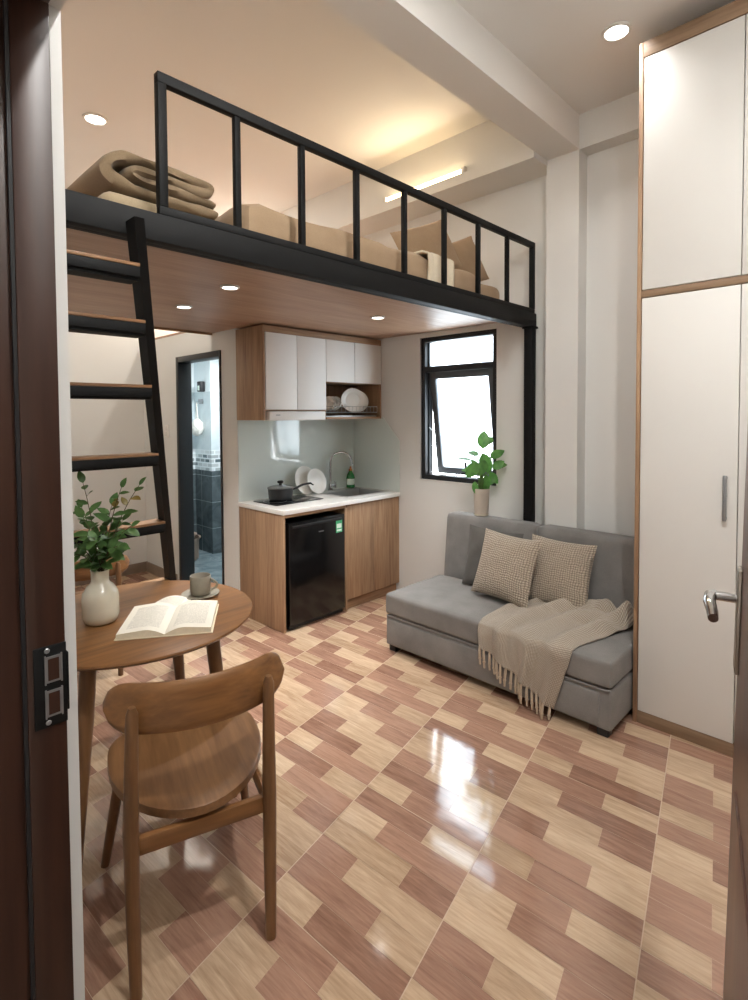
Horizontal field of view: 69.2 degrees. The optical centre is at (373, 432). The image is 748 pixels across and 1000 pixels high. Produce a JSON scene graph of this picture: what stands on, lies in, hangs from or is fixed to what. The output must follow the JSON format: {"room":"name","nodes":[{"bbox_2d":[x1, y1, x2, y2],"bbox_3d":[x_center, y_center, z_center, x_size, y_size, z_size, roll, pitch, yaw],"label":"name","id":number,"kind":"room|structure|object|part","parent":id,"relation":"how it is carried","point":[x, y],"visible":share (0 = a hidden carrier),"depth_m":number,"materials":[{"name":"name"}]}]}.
{"room":"studio apartment","nodes":[
{"label":"studio apartment","id":0,"kind":"room"},
{"bbox_2d":[48,0,84,999],"bbox_3d":[-1.737,-0.266,1.925,6.115,3.780,0.223,2,3,44],"label":"wall","id":1,"kind":"structure","parent":0,"point":[55,6],"depth_m":0.87,"materials":[{"name":"paint"}]},
{"bbox_2d":[0,0,73,999],"bbox_3d":[-0.233,0.429,0.439,1.130,2.315,0.237,2,3,44],"label":"trim","id":2,"kind":"structure","parent":1,"relation":"attached to","point":[36,939],"depth_m":0.80,"materials":[{"name":"brown wood"}]},
{"bbox_2d":[33,641,69,731],"bbox_3d":[-0.501,0.385,0.835,0.036,0.124,0.048,2,3,44],"label":"strike plate","id":3,"kind":"object","parent":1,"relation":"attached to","point":[51,662],"visible":1,"depth_m":0.82,"materials":[{"name":"black metal"}]},
{"bbox_2d":[320,0,578,159],"bbox_3d":[0.173,-1.961,2.468,0.219,0.350,3.317,2,3,44],"label":"ceiling beam","id":4,"kind":"structure","parent":1,"relation":"attached to","point":[440,39],"depth_m":2.71,"materials":[{"name":"paint"}]},
{"bbox_2d":[703,430,747,999],"bbox_3d":[0.440,0.475,0.636,0.100,2.178,0.916,2,3,31],"label":"door","id":5,"kind":"structure","parent":1,"relation":"in","point":[735,987],"depth_m":0.86,"materials":[{"name":"brown wood"}]},
{"bbox_3d":[0.603,0.302,0.943,0.053,0.037,0.089,2,3,31],"label":"lever","id":6,"kind":"part","parent":5,"relation":"part of","materials":[{"name":"silver metal"}]},
{"bbox_3d":[0.646,0.332,0.960,0.009,0.185,0.043,2,3,31],"label":"handle plate","id":7,"kind":"part","parent":5,"relation":"part of","materials":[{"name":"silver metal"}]},
{"bbox_2d":[69,329,177,564],"bbox_3d":[-2.598,-0.377,5.348,0.100,3.780,3.477,2,3,44],"label":"wall","id":8,"kind":"structure","parent":0,"point":[98,426],"depth_m":5.29,"materials":[{"name":"paint"}]},
{"bbox_2d":[75,561,146,585],"bbox_3d":[-3.049,1.403,4.856,0.012,0.100,2.042,2,3,44],"label":"baseboard","id":9,"kind":"structure","parent":8,"relation":"attached to","point":[135,568],"depth_m":5.46,"materials":[{"name":"wood"}]},
{"bbox_2d":[155,332,184,339],"bbox_3d":[-1.314,-0.926,5.388,1.660,0.020,1.275,2,3,44],"label":"floor","id":10,"kind":"structure","parent":0,"point":[178,333],"depth_m":5.09,"materials":[{"name":"brown wood"}]},
{"bbox_2d":[144,330,232,586],"bbox_3d":[-1.714,0.310,5.013,1.660,2.420,0.110,2,3,44],"label":"wall","id":11,"kind":"structure","parent":0,"point":[168,349],"depth_m":5.08,"materials":[{"name":"paint"}]},
{"bbox_2d":[146,561,177,579],"bbox_3d":[-2.096,1.381,5.344,0.668,0.100,0.012,2,3,44],"label":"baseboard","id":12,"kind":"structure","parent":11,"relation":"attached to","point":[152,568],"depth_m":5.42,"materials":[{"name":"wood"}]},
{"bbox_2d":[165,425,168,437],"bbox_3d":[-1.980,-0.015,5.175,0.080,0.120,0.013,2,3,44],"label":"light switch","id":13,"kind":"object","parent":11,"relation":"attached to","point":[166,426],"visible":1,"depth_m":5.16,"materials":[{"name":"white"}]},
{"bbox_2d":[176,350,224,584],"bbox_3d":[-1.496,0.378,4.802,0.790,2.135,0.132,2,3,44],"label":"trim","id":14,"kind":"structure","parent":11,"relation":"attached to","point":[183,363],"depth_m":5.03,"materials":[{"name":"black metal"}]},
{"bbox_2d":[191,359,221,553],"bbox_3d":[-1.172,0.284,5.962,2.210,2.340,2.125,2,3,44],"label":"wall","id":15,"kind":"structure","parent":0,"point":[206,446],"depth_m":6.26,"materials":[{"name":"tile"}]},
{"bbox_2d":[197,381,204,391],"bbox_3d":[-1.997,-0.531,6.246,0.090,0.120,0.064,2,3,44],"label":"soap dispenser","id":16,"kind":"object","parent":15,"relation":"attached to","point":[200,384],"visible":1,"depth_m":6.22,"materials":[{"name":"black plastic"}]},
{"bbox_3d":[-2.038,-0.360,6.295,0.100,0.066,0.061,2,3,44],"label":"towel hook","id":17,"kind":"object","parent":15,"relation":"attached to","visible":0},
{"bbox_2d":[192,403,203,435],"bbox_3d":[-2.054,-0.157,6.285,0.187,0.400,0.135,2,3,44],"label":"sponge","id":18,"kind":"object","parent":17,"relation":"hanging from","point":[197,424],"visible":0.88,"depth_m":6.24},
{"bbox_2d":[61,0,488,216],"bbox_3d":[-1.312,-2.234,3.821,4.000,0.100,3.640,2,3,44],"label":"ceiling","id":19,"kind":"structure","parent":0,"point":[301,67],"depth_m":3.46,"materials":[{"name":"paint"}]},
{"bbox_2d":[82,112,107,125],"bbox_3d":[-1.933,-2.173,3.759,0.163,0.010,0.163,2,3,44],"label":"recessed light","id":20,"kind":"object","parent":19,"relation":"in","point":[96,119],"visible":1,"depth_m":3.75,"materials":[{"name":"plastic"}]},
{"bbox_2d":[85,115,104,123],"bbox_3d":[-1.933,-2.172,3.759,0.125,0.001,0.125,2,3,44],"label":"diffuser","id":21,"kind":"object","parent":20,"relation":"attached to","point":[92,119],"depth_m":3.76,"materials":[{"name":"white"}]},
{"bbox_2d":[229,328,353,589],"bbox_3d":[-0.621,0.308,4.873,0.100,2.420,1.435,2,3,44],"label":"wall","id":22,"kind":"structure","parent":0,"point":[232,333],"depth_m":4.35,"materials":[{"name":"paint"}]},
{"bbox_2d":[244,411,324,420],"bbox_3d":[-0.720,-0.137,4.385,0.363,0.072,0.555,2,3,44],"label":"range hood","id":23,"kind":"object","parent":22,"relation":"attached to","point":[270,415],"visible":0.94,"depth_m":4.23,"materials":[{"name":"white metal"}]},
{"bbox_2d":[238,419,353,501],"bbox_3d":[-0.641,0.201,4.774,0.004,0.669,1.262,2,3,44],"label":"backsplash","id":24,"kind":"structure","parent":22,"relation":"attached to","point":[269,452],"depth_m":4.67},
{"bbox_2d":[235,324,380,419],"bbox_3d":[-0.512,-0.470,4.617,0.378,0.712,1.276,2,3,44],"label":"upper cabinet","id":25,"kind":"object","parent":22,"relation":"attached to","point":[278,368],"visible":0.88,"depth_m":4.28,"materials":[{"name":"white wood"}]},
{"bbox_3d":[-0.953,-0.453,4.169,0.374,0.712,0.018,2,3,44],"label":"panel","id":26,"kind":"part","parent":25,"relation":"part of","materials":[{"name":"brown wood"}]},
{"bbox_3d":[-0.712,-0.467,4.154,0.018,0.580,0.291,2,3,44],"label":"door","id":27,"kind":"part","parent":25,"relation":"part of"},
{"bbox_2d":[265,410,323,410],"bbox_3d":[-0.742,-0.186,4.397,0.348,0.018,0.588,2,3,44],"label":"shelf","id":28,"kind":"object","parent":25,"relation":"attached to","point":[265,410],"depth_m":4.27,"materials":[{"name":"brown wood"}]},
{"bbox_3d":[-0.505,-0.476,4.367,0.018,0.580,0.294,2,3,44],"label":"door","id":29,"kind":"part","parent":25,"relation":"part of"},
{"bbox_3d":[-0.431,-0.467,4.962,0.006,0.644,0.634,2,3,44],"label":"panel","id":30,"kind":"part","parent":25,"relation":"part of","materials":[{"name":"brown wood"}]},
{"bbox_3d":[-0.287,-0.601,4.587,0.018,0.348,0.321,2,3,44],"label":"door","id":31,"kind":"part","parent":25,"relation":"part of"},
{"bbox_2d":[326,406,376,416],"bbox_3d":[-0.296,-0.188,4.841,0.317,0.092,0.618,2,3,44],"label":"dish rack","id":32,"kind":"object","parent":25,"relation":"in","point":[326,406],"visible":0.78,"depth_m":4.76,"materials":[{"name":"metal"}]},
{"bbox_2d":[326,396,334,410],"bbox_3d":[-0.375,-0.247,4.569,0.124,0.121,0.080,0,2,21],"label":"bowl","id":33,"kind":"object","parent":32,"relation":"in","point":[330,401],"visible":0.8,"depth_m":4.58,"materials":[{"name":"white ceramic"}]},
{"bbox_2d":[330,396,337,410],"bbox_3d":[-0.351,-0.249,4.622,0.124,0.121,0.080,0,2,21],"label":"bowl","id":34,"kind":"object","parent":32,"relation":"in","point":[335,398],"visible":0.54,"depth_m":4.62,"materials":[{"name":"white ceramic"}]},
{"bbox_2d":[333,397,341,410],"bbox_3d":[-0.327,-0.251,4.676,0.124,0.121,0.080,0,2,21],"label":"bowl","id":35,"kind":"object","parent":32,"relation":"in","point":[338,398],"visible":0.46,"depth_m":4.68,"materials":[{"name":"white ceramic"}]},
{"bbox_2d":[326,415,375,416],"bbox_3d":[-0.296,-0.147,4.842,0.302,0.011,0.603,2,3,44],"label":"drip tray","id":36,"kind":"object","parent":32,"relation":"on","point":[345,415],"depth_m":4.82,"materials":[{"name":"metal"}]},
{"bbox_2d":[341,388,363,411],"bbox_3d":[-0.188,-0.290,4.798,0.210,0.209,0.039,-1,2,-14],"label":"plate","id":37,"kind":"object","parent":32,"relation":"in","point":[352,396],"visible":0.92,"depth_m":4.80,"materials":[{"name":"white ceramic"}]},
{"bbox_2d":[326,382,378,385],"bbox_3d":[-0.304,-0.440,4.839,0.348,0.018,0.634,2,3,44],"label":"shelf","id":38,"kind":"object","parent":25,"relation":"attached to","point":[327,383],"depth_m":4.85,"materials":[{"name":"brown wood"}]},
{"bbox_2d":[326,417,379,418],"bbox_3d":[-0.300,-0.132,4.847,0.374,0.018,0.634,2,3,44],"label":"shelf","id":39,"kind":"object","parent":25,"relation":"attached to","point":[326,417],"depth_m":4.70,"materials":[{"name":"brown wood"}]},
{"bbox_3d":[-0.074,-0.488,5.069,0.374,0.712,0.018,2,3,44],"label":"panel","id":40,"kind":"part","parent":25,"relation":"part of","materials":[{"name":"brown wood"}]},
{"bbox_3d":[-0.057,-0.610,4.822,0.018,0.348,0.328,2,3,44],"label":"door","id":41,"kind":"part","parent":25,"relation":"part of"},
{"bbox_2d":[154,70,638,589],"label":"wall","id":42,"kind":"structure","parent":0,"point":[612,173],"depth_m":3.63,"materials":[{"name":"paint"}]},
{"bbox_3d":[-0.754,-1.016,1.920,0.032,0.428,0.032,2,3,44],"label":"corner post","id":43,"kind":"part","parent":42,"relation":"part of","materials":[{"name":"black metal"}]},
{"bbox_3d":[0.183,-1.057,2.880,0.032,0.494,2.715,2,3,44],"label":"guard railing","id":44,"kind":"part","parent":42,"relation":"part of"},
{"bbox_3d":[0.184,-0.825,2.888,0.028,0.030,2.715,2,3,44],"label":"rail","id":45,"kind":"part","parent":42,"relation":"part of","materials":[{"name":"black metal"}]},
{"bbox_2d":[353,417,399,491],"bbox_3d":[0.016,0.189,5.021,0.589,0.669,0.005,2,3,44],"label":"backsplash","id":46,"kind":"structure","parent":42,"relation":"attached to","point":[376,446],"depth_m":5.01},
{"bbox_2d":[383,193,400,202],"bbox_3d":[0.131,-1.912,4.353,0.219,0.044,0.078,2,3,44],"label":"tube light","id":47,"kind":"object","parent":42,"relation":"attached to","point":[385,199],"depth_m":4.41,"materials":[{"name":"plastic"}]},
{"bbox_2d":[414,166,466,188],"bbox_3d":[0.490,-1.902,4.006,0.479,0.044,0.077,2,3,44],"label":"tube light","id":48,"kind":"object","parent":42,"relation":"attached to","point":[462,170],"depth_m":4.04,"materials":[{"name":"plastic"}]},
{"bbox_2d":[419,329,497,487],"bbox_3d":[0.735,-0.194,4.449,0.767,1.214,0.209,2,3,44],"label":"window","id":49,"kind":"structure","parent":42,"relation":"attached to","point":[430,374],"depth_m":4.60,"materials":[{"name":"grey metal"}]},
{"bbox_3d":[0.755,-0.077,4.473,0.631,0.872,0.040,2,10,44],"label":"tilted sash","id":50,"kind":"part","parent":49,"relation":"part of","materials":[{"name":"metal"}]},
{"bbox_3d":[1.120,-1.092,3.839,0.032,0.428,0.032,2,3,44],"label":"corner post","id":51,"kind":"part","parent":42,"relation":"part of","materials":[{"name":"black metal"}]},
{"bbox_2d":[75,549,732,999],"bbox_3d":[-0.444,1.515,3.681,6.485,0.086,4.440,2,3,44],"label":"floor","id":52,"kind":"structure","parent":0,"point":[438,837],"depth_m":1.97,"materials":[{"name":"tile"}]},
{"bbox_2d":[74,554,129,675],"bbox_3d":[-1.835,1.126,3.461,0.500,0.742,0.541,-1,2,-28],"label":"dining chair","id":53,"kind":"object","parent":52,"relation":"on","point":[82,574],"visible":0.19,"depth_m":3.30,"materials":[{"name":"brown wood"}]},
{"bbox_3d":[-1.732,0.819,3.264,0.481,0.116,0.114,-1,2,-28],"label":"backrest","id":54,"kind":"part","parent":53,"relation":"part of","materials":[{"name":"brown wood"}]},
{"bbox_3d":[-1.563,1.143,3.336,0.041,0.708,0.061,-1,2,-28],"label":"leg","id":55,"kind":"part","parent":53,"relation":"part of","materials":[{"name":"brown wood"}]},
{"bbox_2d":[66,216,175,582],"bbox_3d":[-1.313,0.403,2.474,0.710,2.241,2.042,-1,2,-17],"label":"ladder","id":56,"kind":"object","parent":52,"relation":"on","point":[135,272],"visible":0.37,"depth_m":2.03,"materials":[{"name":"black metal"}]},
{"bbox_2d":[75,580,252,865],"bbox_3d":[-1.004,1.150,2.312,0.960,0.759,0.960,2,3,44],"label":"round table","id":57,"kind":"object","parent":52,"relation":"on","point":[96,647],"visible":0.38,"depth_m":2.03,"materials":[{"name":"brown wood"}]},
{"bbox_3d":[-1.042,1.177,1.951,0.058,0.731,0.134,0,2,4],"label":"leg","id":58,"kind":"part","parent":57,"relation":"part of","materials":[{"name":"brown wood"}]},
{"bbox_2d":[81,569,118,626],"bbox_3d":[-1.119,0.666,2.216,0.140,0.215,0.140,2,3,44],"label":"vase","id":59,"kind":"object","parent":57,"relation":"on","point":[100,598],"visible":0.95,"depth_m":2.17,"materials":[{"name":"beige ceramic"}]},
{"bbox_2d":[73,471,145,571],"bbox_3d":[-1.114,0.435,2.194,0.359,0.562,0.234,-1,2,-10],"label":"leafy branches","id":60,"kind":"object","parent":59,"relation":"in","point":[108,545],"visible":0.92,"depth_m":2.19,"materials":[{"name":"green plant"}]},
{"bbox_2d":[114,595,218,640],"bbox_3d":[-0.841,0.756,2.261,0.356,0.030,0.405,-1,2,-12],"label":"open book","id":61,"kind":"object","parent":57,"relation":"on","point":[175,615],"visible":1,"depth_m":2.18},
{"bbox_3d":[-0.965,1.152,2.674,0.058,0.731,0.134,0,2,4],"label":"leg","id":62,"kind":"part","parent":57,"relation":"part of","materials":[{"name":"brown wood"}]},
{"bbox_2d":[181,587,219,599],"bbox_3d":[-0.811,0.755,2.535,0.172,0.013,0.172,2,3,44],"label":"saucer","id":63,"kind":"object","parent":57,"relation":"on","point":[187,594],"visible":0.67,"depth_m":2.52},
{"bbox_2d":[190,572,217,596],"bbox_3d":[-0.802,0.710,2.533,0.109,0.090,0.108,2,3,44],"label":"coffee cup","id":64,"kind":"object","parent":63,"relation":"on","point":[200,583],"visible":1,"depth_m":2.50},
{"bbox_3d":[-0.749,0.708,2.533,0.042,0.068,0.012,0,2,0],"label":"handle","id":65,"kind":"part","parent":64,"relation":"part of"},
{"bbox_3d":[-0.642,1.163,2.274,0.135,0.731,0.057,0,2,4],"label":"leg","id":66,"kind":"part","parent":57,"relation":"part of","materials":[{"name":"brown wood"}]},
{"bbox_2d":[101,652,283,999],"bbox_3d":[-0.607,1.116,1.790,0.538,0.863,0.582,-1,2,-28],"label":"dining chair","id":67,"kind":"object","parent":52,"relation":"on","point":[188,747],"visible":1,"depth_m":1.61,"materials":[{"name":"brown wood"}]},
{"bbox_3d":[-0.901,1.315,1.891,0.162,0.462,0.041,1,2,35],"label":"leg","id":68,"kind":"part","parent":67,"relation":"part of","materials":[{"name":"brown wood"}]},
{"bbox_3d":[-0.658,1.143,1.473,0.044,0.824,0.066,-1,2,-28],"label":"leg","id":69,"kind":"part","parent":67,"relation":"part of","materials":[{"name":"brown wood"}]},
{"bbox_3d":[-0.605,1.071,1.786,0.486,0.040,0.510,-1,2,-28],"label":"seat","id":70,"kind":"part","parent":67,"relation":"part of","materials":[{"name":"brown wood"}]},
{"bbox_3d":[-0.498,0.758,1.576,0.518,0.135,0.122,-1,2,-28],"label":"backrest","id":71,"kind":"part","parent":67,"relation":"part of","materials":[{"name":"brown wood"}]},
{"bbox_3d":[-0.497,1.140,1.582,0.370,0.050,0.022,-1,2,-28],"label":"rail","id":72,"kind":"part","parent":67,"relation":"part of","materials":[{"name":"brown wood"}]},
{"bbox_3d":[-0.514,1.306,2.093,0.041,0.462,0.162,0,2,0],"label":"leg","id":73,"kind":"part","parent":67,"relation":"part of","materials":[{"name":"brown wood"}]},
{"bbox_3d":[-0.421,1.120,1.850,0.028,0.070,0.383,-1,2,-28],"label":"rail","id":74,"kind":"part","parent":67,"relation":"part of","materials":[{"name":"brown wood"}]},
{"bbox_3d":[-0.316,1.135,1.652,0.044,0.824,0.066,-1,2,-28],"label":"leg","id":75,"kind":"part","parent":67,"relation":"part of","materials":[{"name":"brown wood"}]},
{"bbox_2d":[194,532,200,560],"bbox_3d":[-2.059,1.246,5.975,0.292,0.315,0.292,2,3,44],"label":"bucket","id":76,"kind":"object","parent":52,"relation":"on","point":[197,537],"visible":0.2,"depth_m":5.95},
{"bbox_2d":[65,189,537,521],"bbox_3d":[-0.800,0.331,3.508,2.320,2.310,3.313,2,3,44],"label":"platform","id":77,"kind":"object","parent":52,"relation":"on","point":[188,262],"visible":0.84,"depth_m":3.01,"materials":[{"name":"wood"}]},
{"bbox_2d":[98,191,156,212],"bbox_3d":[-0.978,-0.823,2.258,0.616,0.091,0.490,2,3,44],"label":"folded blanket","id":78,"kind":"object","parent":77,"relation":"on","point":[112,196],"visible":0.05,"depth_m":1.93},
{"bbox_2d":[67,150,217,219],"bbox_3d":[-0.981,-0.945,2.226,0.562,0.184,0.453,2,3,44],"label":"comforter","id":79,"kind":"object","parent":78,"relation":"on","point":[122,172],"visible":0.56,"depth_m":2.00,"materials":[{"name":"fabric"}]},
{"bbox_2d":[175,304,191,308],"bbox_3d":[-1.192,-0.789,3.397,0.102,0.010,0.102,2,3,44],"label":"recessed light","id":80,"kind":"object","parent":77,"relation":"attached to","point":[182,306],"visible":1,"depth_m":3.38,"materials":[{"name":"plastic"}]},
{"bbox_2d":[220,284,239,289],"bbox_3d":[-0.768,-0.774,2.886,0.102,0.010,0.102,2,3,44],"label":"recessed light","id":81,"kind":"object","parent":77,"relation":"attached to","point":[223,286],"visible":1,"depth_m":2.87,"materials":[{"name":"plastic"}]},
{"bbox_2d":[215,204,499,298],"bbox_3d":[-0.275,-0.954,3.500,1.295,0.260,2.089,2,3,44],"label":"mattress","id":82,"kind":"object","parent":77,"relation":"on","point":[259,218],"visible":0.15,"depth_m":2.67,"materials":[{"name":"beige fabric"}]},
{"bbox_2d":[390,220,461,267],"bbox_3d":[0.349,-1.188,3.527,0.588,0.495,0.136,-2,2,-38],"label":"bed pillow","id":83,"kind":"object","parent":82,"relation":"on","point":[427,237],"visible":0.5,"depth_m":3.47,"materials":[{"name":"beige fabric"}]},
{"bbox_2d":[414,250,453,286],"bbox_3d":[0.078,-0.985,3.576,0.953,0.233,0.285,2,3,44],"label":"throw","id":84,"kind":"object","parent":82,"relation":"on","point":[434,260],"visible":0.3,"depth_m":3.21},
{"bbox_2d":[452,236,488,280],"bbox_3d":[0.600,-1.190,3.841,0.586,0.495,0.137,-2,3,-40],"label":"bed pillow","id":85,"kind":"object","parent":82,"relation":"on","point":[464,248],"visible":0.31,"depth_m":3.84,"materials":[{"name":"beige fabric"}]},
{"bbox_2d":[371,316,384,318],"bbox_3d":[0.027,-0.810,3.815,0.102,0.010,0.102,2,3,44],"label":"recessed light","id":86,"kind":"object","parent":77,"relation":"attached to","point":[372,317],"visible":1,"depth_m":3.79,"materials":[{"name":"plastic"}]},
{"bbox_3d":[1.108,0.357,3.865,0.085,2.212,0.076,2,3,44],"label":"post","id":87,"kind":"part","parent":77,"relation":"part of","materials":[{"name":"black metal"}]},
{"bbox_2d":[285,511,344,629],"bbox_3d":[-0.632,1.048,4.362,0.586,0.793,0.553,2,3,44],"label":"mini fridge","id":88,"kind":"object","parent":52,"relation":"on","point":[314,543],"visible":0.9,"depth_m":4.14,"materials":[{"name":"black plastic"}]},
{"bbox_2d":[239,496,398,633],"bbox_3d":[-0.425,1.010,4.599,0.586,0.873,1.268,2,3,44],"label":"base cabinet","id":89,"kind":"object","parent":52,"relation":"on","point":[371,528],"visible":0.66,"depth_m":4.39,"materials":[{"name":"brown wood"}]},
{"bbox_3d":[-0.861,1.028,4.153,0.586,0.873,0.020,2,3,44],"label":"panel","id":90,"kind":"part","parent":89,"relation":"part of","materials":[{"name":"brown wood"}]},
{"bbox_3d":[-0.444,0.602,4.166,0.020,0.028,0.605,2,3,44],"label":"rail","id":91,"kind":"part","parent":89,"relation":"part of","materials":[{"name":"brown wood"}]},
{"bbox_2d":[238,486,399,515],"bbox_3d":[-0.424,0.559,4.575,0.600,0.034,1.276,2,3,44],"label":"countertop","id":92,"kind":"structure","parent":89,"relation":"on","point":[328,501],"depth_m":4.29,"materials":[{"name":"white stone"}]},
{"bbox_2d":[253,495,322,505],"bbox_3d":[-0.690,0.545,4.393,0.310,0.008,0.470,2,3,44],"label":"cooktop","id":93,"kind":"object","parent":92,"relation":"in","point":[296,498],"visible":0.84,"depth_m":4.34,"materials":[{"name":"glass"}]},
{"bbox_2d":[267,480,313,500],"bbox_3d":[-0.690,0.462,4.462,0.212,0.155,0.404,2,3,44],"label":"saucepan","id":94,"kind":"object","parent":93,"relation":"on","point":[279,492],"visible":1,"depth_m":4.32,"materials":[{"name":"black metal"}]},
{"bbox_3d":[-0.758,0.433,4.392,0.212,0.024,0.212,2,3,44],"label":"lid","id":95,"kind":"part","parent":94,"relation":"part of","materials":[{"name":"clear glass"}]},
{"bbox_3d":[-0.596,0.444,4.511,0.207,0.056,0.026,-2,2,-33],"label":"handle","id":96,"kind":"part","parent":94,"relation":"part of","materials":[{"name":"black plastic"}]},
{"bbox_2d":[295,466,312,493],"bbox_3d":[-0.597,0.411,4.726,0.067,0.243,0.250,1,3,40],"label":"dinner plate","id":97,"kind":"object","parent":92,"relation":"on","point":[301,474],"visible":0.71,"depth_m":4.71,"materials":[{"name":"white ceramic"}]},
{"bbox_2d":[307,469,325,493],"bbox_3d":[-0.500,0.423,4.751,0.070,0.215,0.224,1,3,40],"label":"dinner plate","id":98,"kind":"object","parent":92,"relation":"on","point":[316,477],"visible":0.94,"depth_m":4.76,"materials":[{"name":"white ceramic"}]},
{"bbox_2d":[328,451,352,490],"bbox_3d":[-0.311,0.347,4.968,0.234,0.355,0.061,-1,2,-19],"label":"faucet","id":99,"kind":"object","parent":92,"relation":"on","point":[330,488],"visible":1,"depth_m":4.93,"materials":[{"name":"silver metal"}]},
{"bbox_2d":[346,466,354,487],"bbox_3d":[-0.222,0.418,5.127,0.081,0.200,0.082,2,3,44],"label":"soap bottle","id":100,"kind":"object","parent":92,"relation":"on","point":[350,479],"visible":1,"depth_m":5.10,"materials":[{"name":"green"}]},
{"bbox_2d":[320,487,386,497],"bbox_3d":[-0.196,0.620,4.844,0.404,0.184,0.484,2,3,44],"label":"sink","id":101,"kind":"object","parent":92,"relation":"in","point":[356,491],"visible":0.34,"depth_m":4.97,"materials":[{"name":"metal"}]},
{"bbox_3d":[-0.180,0.622,4.828,0.326,0.180,0.452,2,3,44],"label":"bowl","id":102,"kind":"part","parent":101,"relation":"part of","materials":[{"name":"metal"}]},
{"bbox_3d":[-0.112,0.967,4.516,0.019,0.777,0.314,2,3,44],"label":"door","id":103,"kind":"part","parent":89,"relation":"part of","materials":[{"name":"brown wood"}]},
{"bbox_3d":[0.109,0.958,4.742,0.019,0.777,0.314,2,3,44],"label":"door","id":104,"kind":"part","parent":89,"relation":"part of","materials":[{"name":"brown wood"}]},
{"bbox_2d":[386,511,633,737],"bbox_3d":[0.889,1.052,3.430,1.505,0.853,0.811,2,3,44],"label":"sofa","id":105,"kind":"object","parent":52,"relation":"on","point":[436,619],"visible":0.46,"depth_m":3.28,"materials":[{"name":"grey fabric"}]},
{"bbox_2d":[456,431,506,515],"bbox_3d":[0.790,0.293,4.009,0.398,0.624,0.188,0,2,-2],"label":"potted plant","id":106,"kind":"object","parent":105,"relation":"on","point":[481,490],"visible":1,"depth_m":3.95,"materials":[{"name":"green plant"}]},
{"bbox_3d":[0.789,0.507,3.982,0.120,0.198,0.120,2,3,44],"label":"pot","id":107,"kind":"part","parent":106,"relation":"part of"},
{"bbox_2d":[462,524,523,584],"bbox_3d":[0.808,0.870,3.718,0.429,0.418,0.142,1,3,42],"label":"plain cushion","id":108,"kind":"object","parent":105,"relation":"on","point":[477,534],"visible":0.3,"depth_m":3.77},
{"bbox_3d":[0.846,0.912,3.912,0.741,0.602,0.175,2,3,44],"label":"backrest","id":109,"kind":"part","parent":105,"relation":"part of","materials":[{"name":"grey fabric"}]},
{"bbox_3d":[0.607,1.351,3.171,1.415,0.167,0.024,2,3,44],"label":"drawer","id":110,"kind":"part","parent":105,"relation":"part of","materials":[{"name":"grey fabric"}]},
{"bbox_2d":[471,528,542,607],"bbox_3d":[0.843,0.862,3.482,0.195,0.419,0.449,-2,2,-39],"label":"knit cushion","id":111,"kind":"object","parent":105,"relation":"on","point":[506,566],"visible":1,"depth_m":3.41,"materials":[{"name":"fabric"}]},
{"bbox_2d":[386,575,632,688],"bbox_3d":[0.828,1.160,3.370,1.505,0.151,0.629,2,3,44],"label":"seat cushion","id":112,"kind":"object","parent":105,"relation":"on","point":[440,605],"depth_m":3.30,"materials":[{"name":"grey fabric"}]},
{"bbox_2d":[477,598,633,719],"bbox_3d":[1.036,1.215,3.080,0.717,0.539,0.627,2,3,44],"label":"knit throw","id":113,"kind":"object","parent":105,"relation":"on","point":[536,642],"visible":0.92,"depth_m":2.97,"materials":[{"name":"fabric"}]},
{"bbox_2d":[529,534,596,606],"bbox_3d":[1.149,0.874,3.380,0.437,0.413,0.183,1,3,40],"label":"knit cushion","id":114,"kind":"object","parent":105,"relation":"on","point":[562,569],"visible":0.84,"depth_m":3.31,"materials":[{"name":"fabric"}]},
{"bbox_3d":[1.377,0.926,3.393,0.740,0.603,0.175,2,3,44],"label":"backrest","id":115,"kind":"part","parent":105,"relation":"part of","materials":[{"name":"grey fabric"}]},
{"bbox_2d":[632,0,747,757],"bbox_3d":[1.998,-0.213,2.481,1.338,3.435,0.588,2,3,44],"label":"wardrobe","id":116,"kind":"object","parent":52,"relation":"on","point":[692,340],"visible":0.92,"depth_m":2.58,"materials":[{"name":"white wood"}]},
{"bbox_3d":[1.536,-0.227,2.950,0.020,3.435,0.562,2,3,44],"label":"panel","id":117,"kind":"part","parent":116,"relation":"part of","materials":[{"name":"brown wood"}]},
{"bbox_3d":[1.510,0.382,2.622,0.418,2.107,0.019,2,3,44],"label":"door","id":118,"kind":"part","parent":116,"relation":"part of","materials":[{"name":"white laminate"}]},
{"bbox_3d":[1.501,-1.283,2.566,0.418,1.140,0.019,2,3,44],"label":"door","id":119,"kind":"part","parent":116,"relation":"part of","materials":[{"name":"white laminate"}]},
{"bbox_3d":[1.611,0.301,2.488,0.016,0.210,0.028,2,3,44],"label":"handle","id":120,"kind":"part","parent":116,"relation":"part of","materials":[{"name":"grey metal"}]},
{"bbox_3d":[1.814,0.390,2.326,0.422,2.107,0.019,2,3,44],"label":"door","id":121,"kind":"part","parent":116,"relation":"part of","materials":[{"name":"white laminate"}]},
{"bbox_3d":[1.804,-1.274,2.270,0.422,1.140,0.019,2,3,44],"label":"door","id":122,"kind":"part","parent":116,"relation":"part of","materials":[{"name":"white laminate"}]},
{"bbox_2d":[455,0,734,114],"bbox_3d":[0.877,-2.084,1.690,2.115,0.200,3.640,2,3,44],"label":"ceiling","id":123,"kind":"structure","parent":0,"point":[561,42],"depth_m":2.75,"materials":[{"name":"paint"}]},
{"bbox_2d":[601,21,631,41],"bbox_3d":[1.220,-2.016,2.727,0.143,0.010,0.143,2,3,44],"label":"recessed light","id":124,"kind":"object","parent":123,"relation":"in","point":[616,31],"visible":1,"depth_m":2.72,"materials":[{"name":"plastic"}]},
{"bbox_2d":[605,25,627,39],"bbox_3d":[1.220,-2.015,2.727,0.109,0.001,0.109,2,3,44],"label":"diffuser","id":125,"kind":"object","parent":124,"relation":"attached to","point":[612,32],"depth_m":2.73,"materials":[{"name":"white"}]}
]}

